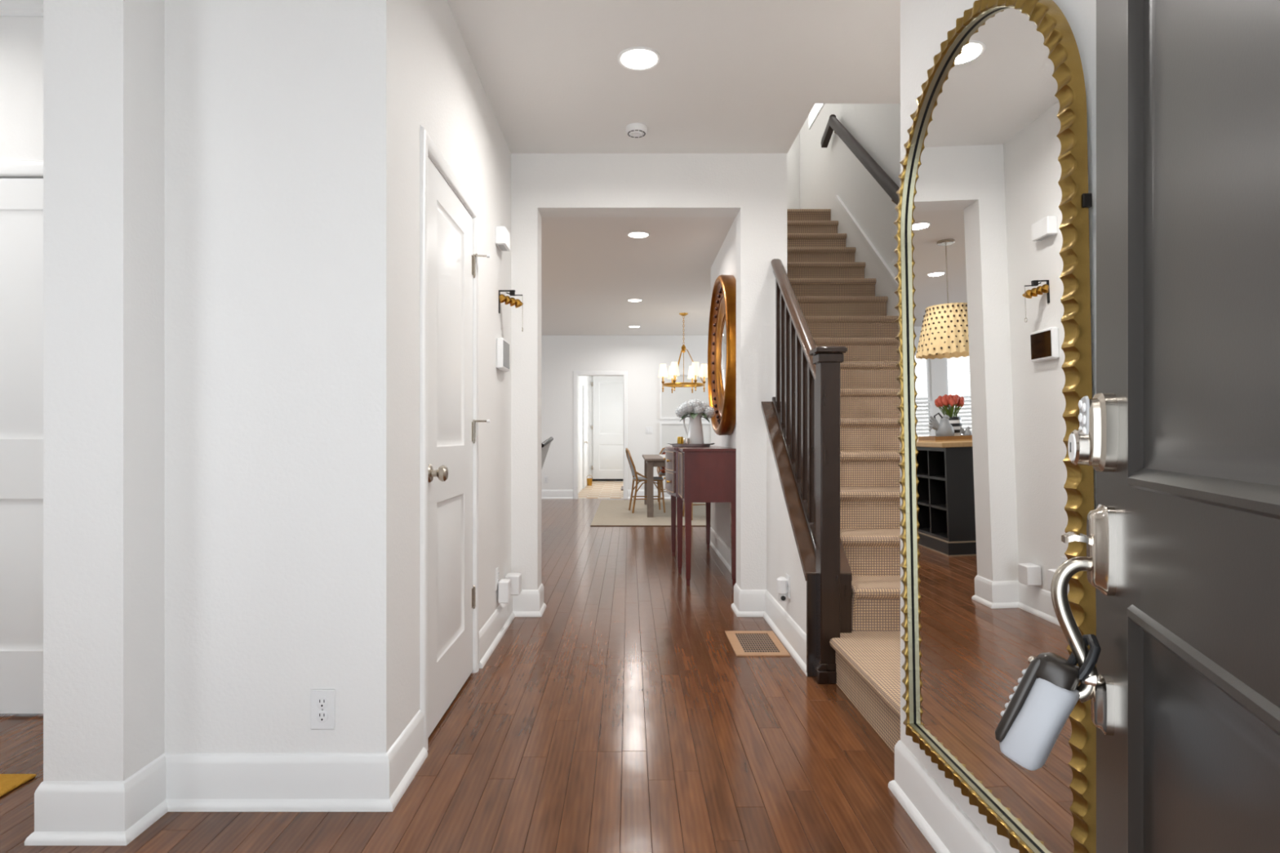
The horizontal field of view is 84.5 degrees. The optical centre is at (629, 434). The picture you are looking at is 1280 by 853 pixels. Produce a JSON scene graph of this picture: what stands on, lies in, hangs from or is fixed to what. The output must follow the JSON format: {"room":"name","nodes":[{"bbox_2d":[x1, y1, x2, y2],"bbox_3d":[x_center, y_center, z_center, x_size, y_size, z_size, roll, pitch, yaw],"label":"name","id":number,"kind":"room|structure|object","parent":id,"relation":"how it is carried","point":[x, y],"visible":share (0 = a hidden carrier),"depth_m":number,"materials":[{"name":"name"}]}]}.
{"room":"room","nodes":[
{"label":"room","id":0,"kind":"room"},
{"bbox_2d":[0,17,43,177],"bbox_3d":[-2.926,-0.298,2.737,2.748,2.740,0.125,0,0,0],"label":"wall","id":1,"kind":"structure","parent":0,"point":[21,38],"depth_m":2.67,"materials":[{"name":"white paint"}]},
{"bbox_2d":[0,177,43,713],"bbox_3d":[-2.425,0.042,2.663,0.802,2.036,0.102,0,0,0],"label":"door","id":2,"kind":"structure","parent":1,"relation":"in","point":[21,199],"depth_m":2.68,"materials":[{"name":"white paint"}]},
{"bbox_2d":[0,0,43,17],"bbox_3d":[-2.926,-1.628,2.663,2.747,0.080,0.023,0,0,0],"label":"trim","id":3,"kind":"structure","parent":1,"relation":"attached to","point":[8,8],"depth_m":2.66,"materials":[{"name":"white paint"}]},
{"bbox_2d":[0,160,43,176],"bbox_3d":[-2.425,0.015,2.667,0.930,2.115,0.016,0,0,0],"label":"trim","id":4,"kind":"structure","parent":1,"relation":"attached to","point":[7,168],"depth_m":2.66,"materials":[{"name":"white paint"}]},
{"bbox_2d":[43,0,164,781],"bbox_3d":[-1.446,-0.298,2.333,0.212,2.740,0.935,0,0,0],"label":"wall","id":5,"kind":"structure","parent":0,"point":[104,60],"depth_m":1.86,"materials":[{"name":"white paint"}]},
{"bbox_2d":[164,0,344,752],"bbox_3d":[-1.023,-0.298,2.090,0.644,2.740,0.120,0,0,0],"label":"wall","id":6,"kind":"structure","parent":0,"point":[255,89],"depth_m":2.03,"materials":[{"name":"white paint"}]},
{"bbox_2d":[24,709,427,845],"bbox_3d":[-1.312,0.995,2.256,1.277,0.155,0.837,0,0,0],"label":"baseboard","id":7,"kind":"structure","parent":6,"relation":"attached to","point":[67,813],"depth_m":2.02,"materials":[{"name":"white paint"}]},
{"bbox_2d":[310,688,335,728],"bbox_3d":[-0.882,0.790,2.025,0.070,0.114,0.010,0,0,0],"label":"wall outlet","id":8,"kind":"object","parent":6,"relation":"attached to","point":[322,701],"visible":1,"depth_m":2.02,"materials":[{"name":"white plastic"}]},
{"bbox_2d":[315,711,328,722],"bbox_3d":[-0.882,0.810,2.023,0.033,0.033,0.004,0,0,0],"label":"receptacle","id":9,"kind":"object","parent":8,"relation":"attached to","point":[321,716],"depth_m":2.02,"materials":[{"name":"white plastic"}]},
{"bbox_2d":[315,697,328,708],"bbox_3d":[-0.882,0.770,2.023,0.033,0.033,0.004,0,0,0],"label":"receptacle","id":10,"kind":"object","parent":8,"relation":"attached to","point":[321,702],"depth_m":2.02,"materials":[{"name":"white plastic"}]},
{"bbox_2d":[344,0,511,752],"bbox_3d":[-0.760,-0.298,3.103,0.120,2.740,2.145,0,0,0],"label":"wall","id":11,"kind":"structure","parent":0,"point":[409,64],"depth_m":2.09,"materials":[{"name":"white paint"}]},
{"bbox_2d":[419,124,479,751],"bbox_3d":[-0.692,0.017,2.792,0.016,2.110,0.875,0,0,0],"label":"trim","id":12,"kind":"structure","parent":11,"relation":"attached to","point":[427,146],"depth_m":2.38,"materials":[{"name":"white paint"}]},
{"bbox_2d":[427,156,489,737],"bbox_3d":[-0.684,0.044,2.803,0.111,2.032,0.768,0,0,0],"label":"closet door","id":13,"kind":"structure","parent":11,"relation":"in","point":[451,261],"depth_m":2.76,"materials":[{"name":"white paint"}]},
{"bbox_2d":[495,566,498,590],"bbox_3d":[-0.695,0.757,3.720,0.010,0.114,0.070,0,0,0],"label":"wall outlet","id":14,"kind":"object","parent":11,"relation":"attached to","point":[497,568],"visible":0.96,"depth_m":3.69,"materials":[{"name":"white plastic"}]},
{"bbox_2d":[496,337,509,372],"bbox_3d":[-0.681,-0.431,3.808,0.038,0.167,0.215,0,0,0],"label":"panel","id":15,"kind":"object","parent":11,"relation":"attached to","point":[502,345],"visible":1,"depth_m":3.71,"materials":[{"name":"white plastic"}]},
{"bbox_2d":[495,226,510,251],"bbox_3d":[-0.674,-1.045,3.755,0.052,0.096,0.150,0,0,0],"label":"door chime","id":16,"kind":"object","parent":11,"relation":"attached to","point":[502,235],"visible":1,"depth_m":3.68,"materials":[{"name":"white plastic"}]},
{"bbox_2d":[497,244,506,250],"bbox_3d":[-0.675,-0.998,3.755,0.030,0.002,0.110,0,0,0],"label":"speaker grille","id":17,"kind":"object","parent":16,"relation":"attached to","point":[502,247],"depth_m":3.75,"materials":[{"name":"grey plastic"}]},
{"bbox_2d":[497,578,511,603],"bbox_3d":[-0.662,0.830,3.740,0.054,0.115,0.080,0,0,0],"label":"plug","id":18,"kind":"object","parent":11,"relation":"attached to","point":[504,584],"visible":1,"depth_m":3.70,"materials":[{"name":"white plastic"}]},
{"bbox_2d":[498,289,523,331],"bbox_3d":[-0.635,-0.665,3.786,0.132,0.223,0.052,0,0,-7],"label":"bell","id":19,"kind":"object","parent":11,"relation":"attached to","point":[517,303],"visible":1,"depth_m":3.77,"materials":[{"name":"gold metal"}]},
{"bbox_2d":[479,582,546,668],"bbox_3d":[-0.608,0.995,3.809,0.184,0.155,1.155,0,0,0],"label":"baseboard","id":20,"kind":"structure","parent":11,"relation":"attached to","point":[530,602],"depth_m":3.92,"materials":[{"name":"white paint"}]},
{"bbox_2d":[505,572,521,595],"bbox_3d":[-0.654,0.842,3.980,0.079,0.110,0.100,0,0,0],"label":"plug","id":21,"kind":"object","parent":11,"relation":"attached to","point":[515,577],"visible":0.76,"depth_m":3.93,"materials":[{"name":"white plastic"}]},
{"bbox_2d":[0,480,936,852],"bbox_3d":[-0.730,1.152,8.200,10.541,0.160,16.640,0,0,0],"label":"floor","id":22,"kind":"structure","parent":0,"point":[624,717],"depth_m":2.40,"materials":[{"name":"brown wood"}]},
{"bbox_2d":[0,773,36,796],"bbox_3d":[-2.139,1.067,1.780,0.563,0.010,0.860,0,0,0],"label":"floor mat","id":23,"kind":"object","parent":22,"relation":"on","point":[8,782],"visible":1,"depth_m":2.16,"materials":[{"name":"fabric"}]},
{"bbox_2d":[541,436,553,470],"bbox_3d":[-1.031,0.547,7.253,0.458,1.052,0.420,0,0,0],"label":"handrail","id":24,"kind":"object","parent":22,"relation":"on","point":[545,445],"visible":0.28,"depth_m":7.23,"materials":[{"name":"grey wood"}]},
{"bbox_2d":[586,475,592,485],"bbox_3d":[-0.840,0.961,14.900,0.127,0.222,0.124,0,0,0],"label":"bucket","id":25,"kind":"object","parent":22,"relation":"on","point":[588,480],"visible":0.91,"depth_m":14.85,"materials":[{"name":"brown"}]},
{"bbox_2d":[590,499,711,526],"bbox_3d":[0.747,1.066,9.885,2.410,0.010,3.230,0,0,0],"label":"area rug","id":26,"kind":"object","parent":22,"relation":"on","point":[610,513],"visible":0.51,"depth_m":9.37,"materials":[{"name":"fabric"}]},
{"bbox_2d":[625,448,665,513],"bbox_3d":[0.211,0.619,9.744,0.522,0.883,0.448,0,0,-7],"label":"bistro chair","id":27,"kind":"object","parent":26,"relation":"on","point":[643,478],"visible":0.96,"depth_m":9.59,"materials":[{"name":"wicker"}]},
{"bbox_2d":[642,454,665,517],"bbox_3d":[0.750,0.682,9.935,1.100,0.757,1.830,0,0,0],"label":"dining table","id":28,"kind":"object","parent":26,"relation":"on","point":[651,461],"visible":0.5,"depth_m":9.06,"materials":[{"name":"grey wood"}]},
{"bbox_2d":[657,448,666,501],"bbox_3d":[0.660,0.619,11.029,0.448,0.883,0.522,0,0,0],"label":"bistro chair","id":29,"kind":"object","parent":26,"relation":"on","point":[661,472],"visible":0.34,"depth_m":10.91,"materials":[{"name":"wicker"}]},
{"bbox_2d":[682,502,705,520],"bbox_3d":[0.937,0.619,8.931,0.448,0.883,0.522,0,0,-9],"label":"bistro chair","id":30,"kind":"object","parent":26,"relation":"on","point":[692,504],"visible":0.02,"depth_m":8.75,"materials":[{"name":"wicker"}]},
{"bbox_2d":[663,444,736,585],"bbox_3d":[0.539,0.585,5.850,0.482,0.974,1.728,0,0,0],"label":"sideboard","id":31,"kind":"object","parent":22,"relation":"on","point":[707,475],"visible":0.99,"depth_m":5.00,"materials":[{"name":"red wood"}]},
{"bbox_2d":[667,443,715,447],"bbox_3d":[0.510,0.082,5.800,0.320,0.032,0.320,0,0,-43],"label":"serving tray","id":32,"kind":"object","parent":31,"relation":"on","point":[675,445],"visible":0.92,"depth_m":5.67,"materials":[{"name":"silver metal"}]},
{"bbox_2d":[676,436,683,444],"bbox_3d":[0.418,0.052,5.760,0.052,0.075,0.051,0,0,0],"label":"cup","id":33,"kind":"object","parent":32,"relation":"on","point":[679,438],"visible":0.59,"depth_m":5.74,"materials":[{"name":"gold metal"}]},
{"bbox_2d":[683,438,689,444],"bbox_3d":[0.462,0.059,5.685,0.052,0.062,0.051,0,0,0],"label":"cup","id":34,"kind":"object","parent":32,"relation":"on","point":[686,441],"visible":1,"depth_m":5.66,"materials":[{"name":"silver metal"}]},
{"bbox_2d":[682,414,703,444],"bbox_3d":[0.542,-0.048,5.800,0.148,0.275,0.148,0,0,45],"label":"pitcher","id":35,"kind":"object","parent":32,"relation":"on","point":[695,433],"visible":0.71,"depth_m":5.75,"materials":[{"name":"white ceramic"}]},
{"bbox_2d":[675,399,715,422],"bbox_3d":[0.543,-0.178,5.795,0.260,0.238,0.264,0,0,-43],"label":"hydrangea bouquet","id":36,"kind":"object","parent":35,"relation":"in","point":[698,407],"visible":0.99,"depth_m":5.75,"materials":[{"name":"white plant"}]},
{"bbox_2d":[724,631,790,656],"bbox_3d":[0.650,1.069,3.620,0.260,0.006,0.420,0,0,0],"label":"floor vent","id":37,"kind":"object","parent":22,"relation":"in","point":[744,643],"visible":1,"depth_m":3.60,"materials":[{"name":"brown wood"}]},
{"bbox_2d":[734,633,778,652],"bbox_3d":[0.654,1.069,3.620,0.176,0.004,0.330,0,0,0],"label":"grille","id":38,"kind":"object","parent":37,"relation":"attached to","point":[745,642],"depth_m":3.61,"materials":[{"name":"brown metal"}]},
{"bbox_2d":[786,195,900,753],"bbox_3d":[1.442,-0.622,5.219,1.152,3.387,6.202,0,0,0],"label":"staircase","id":39,"kind":"structure","parent":22,"relation":"on","point":[844,289],"depth_m":4.18,"materials":[{"name":"carpet"}]},
{"bbox_2d":[760,258,852,684],"bbox_3d":[0.885,0.015,3.596,0.206,2.115,1.149,0,0,0],"label":"stair railing","id":40,"kind":"object","parent":39,"relation":"on","point":[802,419],"visible":0.94,"depth_m":3.19,"materials":[{"name":"brown wood"}]},
{"bbox_2d":[577,376,592,493],"bbox_3d":[-0.215,-0.298,14.220,1.670,2.740,4.600,0,0,0],"label":"wall","id":41,"kind":"structure","parent":0,"point":[587,381],"depth_m":15.06,"materials":[{"name":"white paint"}]},
{"bbox_2d":[582,385,587,488],"bbox_3d":[-0.877,0.037,14.400,0.102,2.050,0.800,0,0,0],"label":"glazed door","id":42,"kind":"structure","parent":41,"relation":"in","point":[584,388],"depth_m":14.18,"materials":[{"name":"white paint"}]},
{"bbox_2d":[591,376,622,480],"bbox_3d":[-0.393,-0.153,16.346,0.966,2.450,0.104,0,0,0],"label":"door","id":43,"kind":"structure","parent":41,"relation":"in","point":[607,391],"depth_m":16.36,"materials":[{"name":"white paint"}]},
{"bbox_2d":[541,335,711,489],"bbox_3d":[-0.750,-0.298,11.860,10.500,2.740,0.120,0,0,0],"label":"wall","id":44,"kind":"structure","parent":0,"point":[642,356],"depth_m":11.80,"materials":[{"name":"white paint"}]},
{"bbox_2d":[544,475,548,482],"bbox_3d":[-1.390,0.742,11.795,0.070,0.114,0.010,0,0,0],"label":"wall outlet","id":45,"kind":"object","parent":44,"relation":"attached to","point":[546,477],"visible":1,"depth_m":11.79,"materials":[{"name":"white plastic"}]},
{"bbox_2d":[541,489,573,498],"bbox_3d":[-3.470,0.995,11.787,5.060,0.155,0.027,0,0,0],"label":"baseboard","id":46,"kind":"structure","parent":44,"relation":"attached to","point":[545,494],"depth_m":11.79,"materials":[{"name":"white paint"}]},
{"bbox_2d":[573,370,627,498],"bbox_3d":[-0.482,-0.001,11.792,0.915,2.145,0.016,0,0,0],"label":"trim","id":47,"kind":"structure","parent":44,"relation":"attached to","point":[575,373],"depth_m":11.79,"materials":[{"name":"white paint"}]},
{"bbox_2d":[645,426,652,433],"bbox_3d":[0.330,-0.078,11.795,0.116,0.114,0.010,0,0,0],"label":"light switch","id":48,"kind":"object","parent":44,"relation":"attached to","point":[648,429],"visible":1,"depth_m":11.79,"materials":[{"name":"white plastic"}]},
{"bbox_2d":[627,489,676,498],"bbox_3d":[2.237,0.995,11.787,4.525,0.155,0.027,0,0,0],"label":"baseboard","id":49,"kind":"structure","parent":44,"relation":"attached to","point":[640,492],"depth_m":11.79,"materials":[{"name":"white paint"}]},
{"bbox_2d":[659,373,711,419],"bbox_3d":[0.958,-0.645,11.783,0.885,0.765,0.035,0,0,0],"label":"wall panel","id":50,"kind":"object","parent":44,"relation":"attached to","point":[669,402],"visible":0.41,"depth_m":11.78,"materials":[{"name":"white paint"}]},
{"bbox_2d":[659,422,711,452],"bbox_3d":[0.958,0.165,11.783,0.885,0.755,0.035,0,0,0],"label":"wall panel","id":51,"kind":"object","parent":44,"relation":"attached to","point":[669,432],"visible":0.37,"depth_m":11.78,"materials":[{"name":"white paint"}]},
{"bbox_2d":[511,153,786,589],"bbox_3d":[0.058,-0.298,4.266,1.757,2.740,0.187,0,0,0],"label":"wall","id":52,"kind":"structure","parent":0,"point":[751,188],"depth_m":4.17,"materials":[{"name":"white paint"}]},
{"bbox_2d":[446,0,900,335],"bbox_3d":[-0.750,-1.748,8.200,10.740,0.160,16.640,0,0,0],"label":"ceiling","id":53,"kind":"structure","parent":0,"point":[731,76],"depth_m":3.44,"materials":[{"name":"white paint"}]},
{"bbox_2d":[626,298,642,302],"bbox_3d":[0.070,-1.664,8.710,0.194,0.008,0.194,0,0,0],"label":"recessed light","id":54,"kind":"object","parent":53,"relation":"in","point":[628,300],"visible":1,"depth_m":8.68,"materials":[{"name":"white paint"}]},
{"bbox_2d":[628,299,640,302],"bbox_3d":[0.070,-1.665,8.710,0.162,0.004,0.162,0,0,0],"label":"diffuser","id":55,"kind":"object","parent":54,"relation":"attached to","point":[630,300],"depth_m":8.73,"materials":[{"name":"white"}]},
{"bbox_2d":[628,325,640,328],"bbox_3d":[0.080,-1.664,10.830,0.194,0.008,0.194,0,0,0],"label":"recessed light","id":56,"kind":"object","parent":53,"relation":"in","point":[631,326],"visible":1,"depth_m":10.84,"materials":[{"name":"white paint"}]},
{"bbox_2d":[626,123,647,137],"bbox_3d":[0.040,-1.647,3.820,0.116,0.041,0.116,0,0,0],"label":"smoke detector","id":57,"kind":"object","parent":53,"relation":"attached to","point":[633,130],"visible":1,"depth_m":3.79,"materials":[{"name":"white plastic"}]},
{"bbox_2d":[626,231,649,238],"bbox_3d":[0.077,-1.664,5.860,0.194,0.008,0.194,0,0,0],"label":"recessed light","id":58,"kind":"object","parent":53,"relation":"in","point":[636,234],"visible":1,"depth_m":5.85,"materials":[{"name":"white paint"}]},
{"bbox_2d":[628,232,648,237],"bbox_3d":[0.077,-1.665,5.860,0.162,0.004,0.162,0,0,0],"label":"diffuser","id":59,"kind":"object","parent":58,"relation":"attached to","point":[630,234],"depth_m":5.85,"materials":[{"name":"white plastic"}]},
{"bbox_2d":[617,46,661,71],"bbox_3d":[0.044,-1.664,3.120,0.194,0.008,0.194,0,0,0],"label":"recessed light","id":60,"kind":"object","parent":53,"relation":"in","point":[636,58],"visible":1,"depth_m":3.11,"materials":[{"name":"white paint"}]},
{"bbox_2d":[621,49,657,69],"bbox_3d":[0.044,-1.665,3.120,0.162,0.004,0.162,0,0,0],"label":"diffuser","id":61,"kind":"object","parent":60,"relation":"attached to","point":[630,59],"depth_m":3.12,"materials":[{"name":"white plastic"}]},
{"bbox_2d":[657,312,707,393],"bbox_3d":[0.748,-1.128,9.680,0.702,1.080,0.626,0,0,0],"label":"chandelier","id":62,"kind":"object","parent":53,"relation":"hanging from","point":[694,371],"visible":1,"depth_m":9.63,"materials":[{"name":"white fabric"}]},
{"bbox_2d":[800,103,900,276],"bbox_3d":[2.080,-1.778,5.220,0.120,5.700,6.460,0,0,0],"label":"wall","id":63,"kind":"structure","parent":0,"point":[825,173],"depth_m":6.18,"materials":[{"name":"white paint"}]},
{"bbox_2d":[808,103,824,129],"bbox_3d":[2.038,-3.873,7.215,0.060,0.910,1.330,0,0,0],"label":"window","id":64,"kind":"structure","parent":63,"relation":"in","point":[817,108],"depth_m":7.66,"materials":[{"name":"white glass"}]},
{"bbox_2d":[821,114,899,204],"bbox_3d":[1.965,-1.559,5.010,0.108,2.997,4.020,0,0,0],"label":"wall handrail","id":65,"kind":"object","parent":63,"relation":"attached to","point":[891,188],"visible":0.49,"depth_m":5.83,"materials":[{"name":"brown wood"}]},
{"bbox_2d":[711,0,1096,852],"bbox_3d":[1.417,-1.778,4.235,1.205,5.700,8.430,0,0,0],"label":"wall","id":66,"kind":"structure","parent":0,"point":[925,24],"depth_m":2.04,"materials":[{"name":"white paint"}]},
{"bbox_2d":[707,275,736,435],"bbox_3d":[0.759,-0.638,5.700,0.112,1.284,1.284,0,0,0],"label":"round mirror","id":67,"kind":"object","parent":66,"relation":"attached to","point":[722,337],"visible":0.98,"depth_m":5.60,"materials":[{"name":"brown metal"}]},
{"bbox_2d":[709,526,807,675],"bbox_3d":[1.567,0.995,5.093,1.866,0.155,3.929,0,0,0],"label":"baseboard","id":68,"kind":"structure","parent":66,"relation":"attached to","point":[747,602],"depth_m":4.05,"materials":[{"name":"white paint"}]},
{"bbox_2d":[776,576,787,601],"bbox_3d":[0.781,0.787,3.599,0.049,0.120,0.058,0,0,0],"label":"air freshener","id":69,"kind":"object","parent":66,"relation":"attached to","point":[781,582],"visible":1,"depth_m":3.58,"materials":[{"name":"white plastic"}]},
{"bbox_2d":[777,594,786,601],"bbox_3d":[0.782,0.829,3.600,0.044,0.037,0.044,0,0,0],"label":"bottle","id":70,"kind":"object","parent":69,"relation":"on","point":[782,597],"depth_m":3.58,"materials":[{"name":"white plastic"}]},
{"bbox_2d":[786,573,790,598],"bbox_3d":[0.810,0.772,3.600,0.010,0.114,0.070,0,0,0],"label":"wall outlet","id":71,"kind":"object","parent":66,"relation":"attached to","point":[788,577],"visible":0.88,"depth_m":3.57,"materials":[{"name":"white plastic"}]},
{"bbox_2d":[888,740,1000,852],"bbox_3d":[0.864,0.995,1.087,0.152,0.155,2.113,0,0,0],"label":"baseboard","id":72,"kind":"structure","parent":66,"relation":"attached to","point":[943,823],"depth_m":1.86,"materials":[{"name":"white paint"}]},
{"bbox_2d":[893,0,1096,852],"bbox_3d":[0.780,-0.052,1.611,0.066,1.799,0.810,0,0,0],"label":"arched mirror","id":73,"kind":"object","parent":66,"relation":"attached to","point":[992,251],"visible":0.93,"depth_m":1.51,"materials":[{"name":"gold metal"}]},
{"bbox_3d":[-1.140,-0.298,-0.050,6.560,2.740,0.140,0,0,0],"label":"wall","id":74,"kind":"structure","parent":0,"visible":0},
{"bbox_2d":[1050,0,1279,852],"bbox_3d":[0.430,0.045,0.475,0.107,2.030,0.914,0,0,20],"label":"front door","id":75,"kind":"structure","parent":74,"relation":"in","point":[1188,91],"depth_m":0.63,"materials":[{"name":"black paint"}]},
{"bbox_2d":[995,634,1101,770],"bbox_3d":[0.512,0.326,0.867,0.114,0.168,0.073,0,0,20],"label":"lockbox","id":76,"kind":"object","parent":75,"relation":"hanging from","point":[1032,722],"visible":1,"depth_m":0.84,"materials":[{"name":"grey"}]},
{"bbox_2d":[1067,392,1119,471],"bbox_3d":[0.556,-0.003,0.849,0.042,0.094,0.068,0,0,20],"label":"keypad lock","id":77,"kind":"object","parent":75,"relation":"attached to","point":[1095,442],"visible":1,"depth_m":0.83,"materials":[{"name":"silver metal"}]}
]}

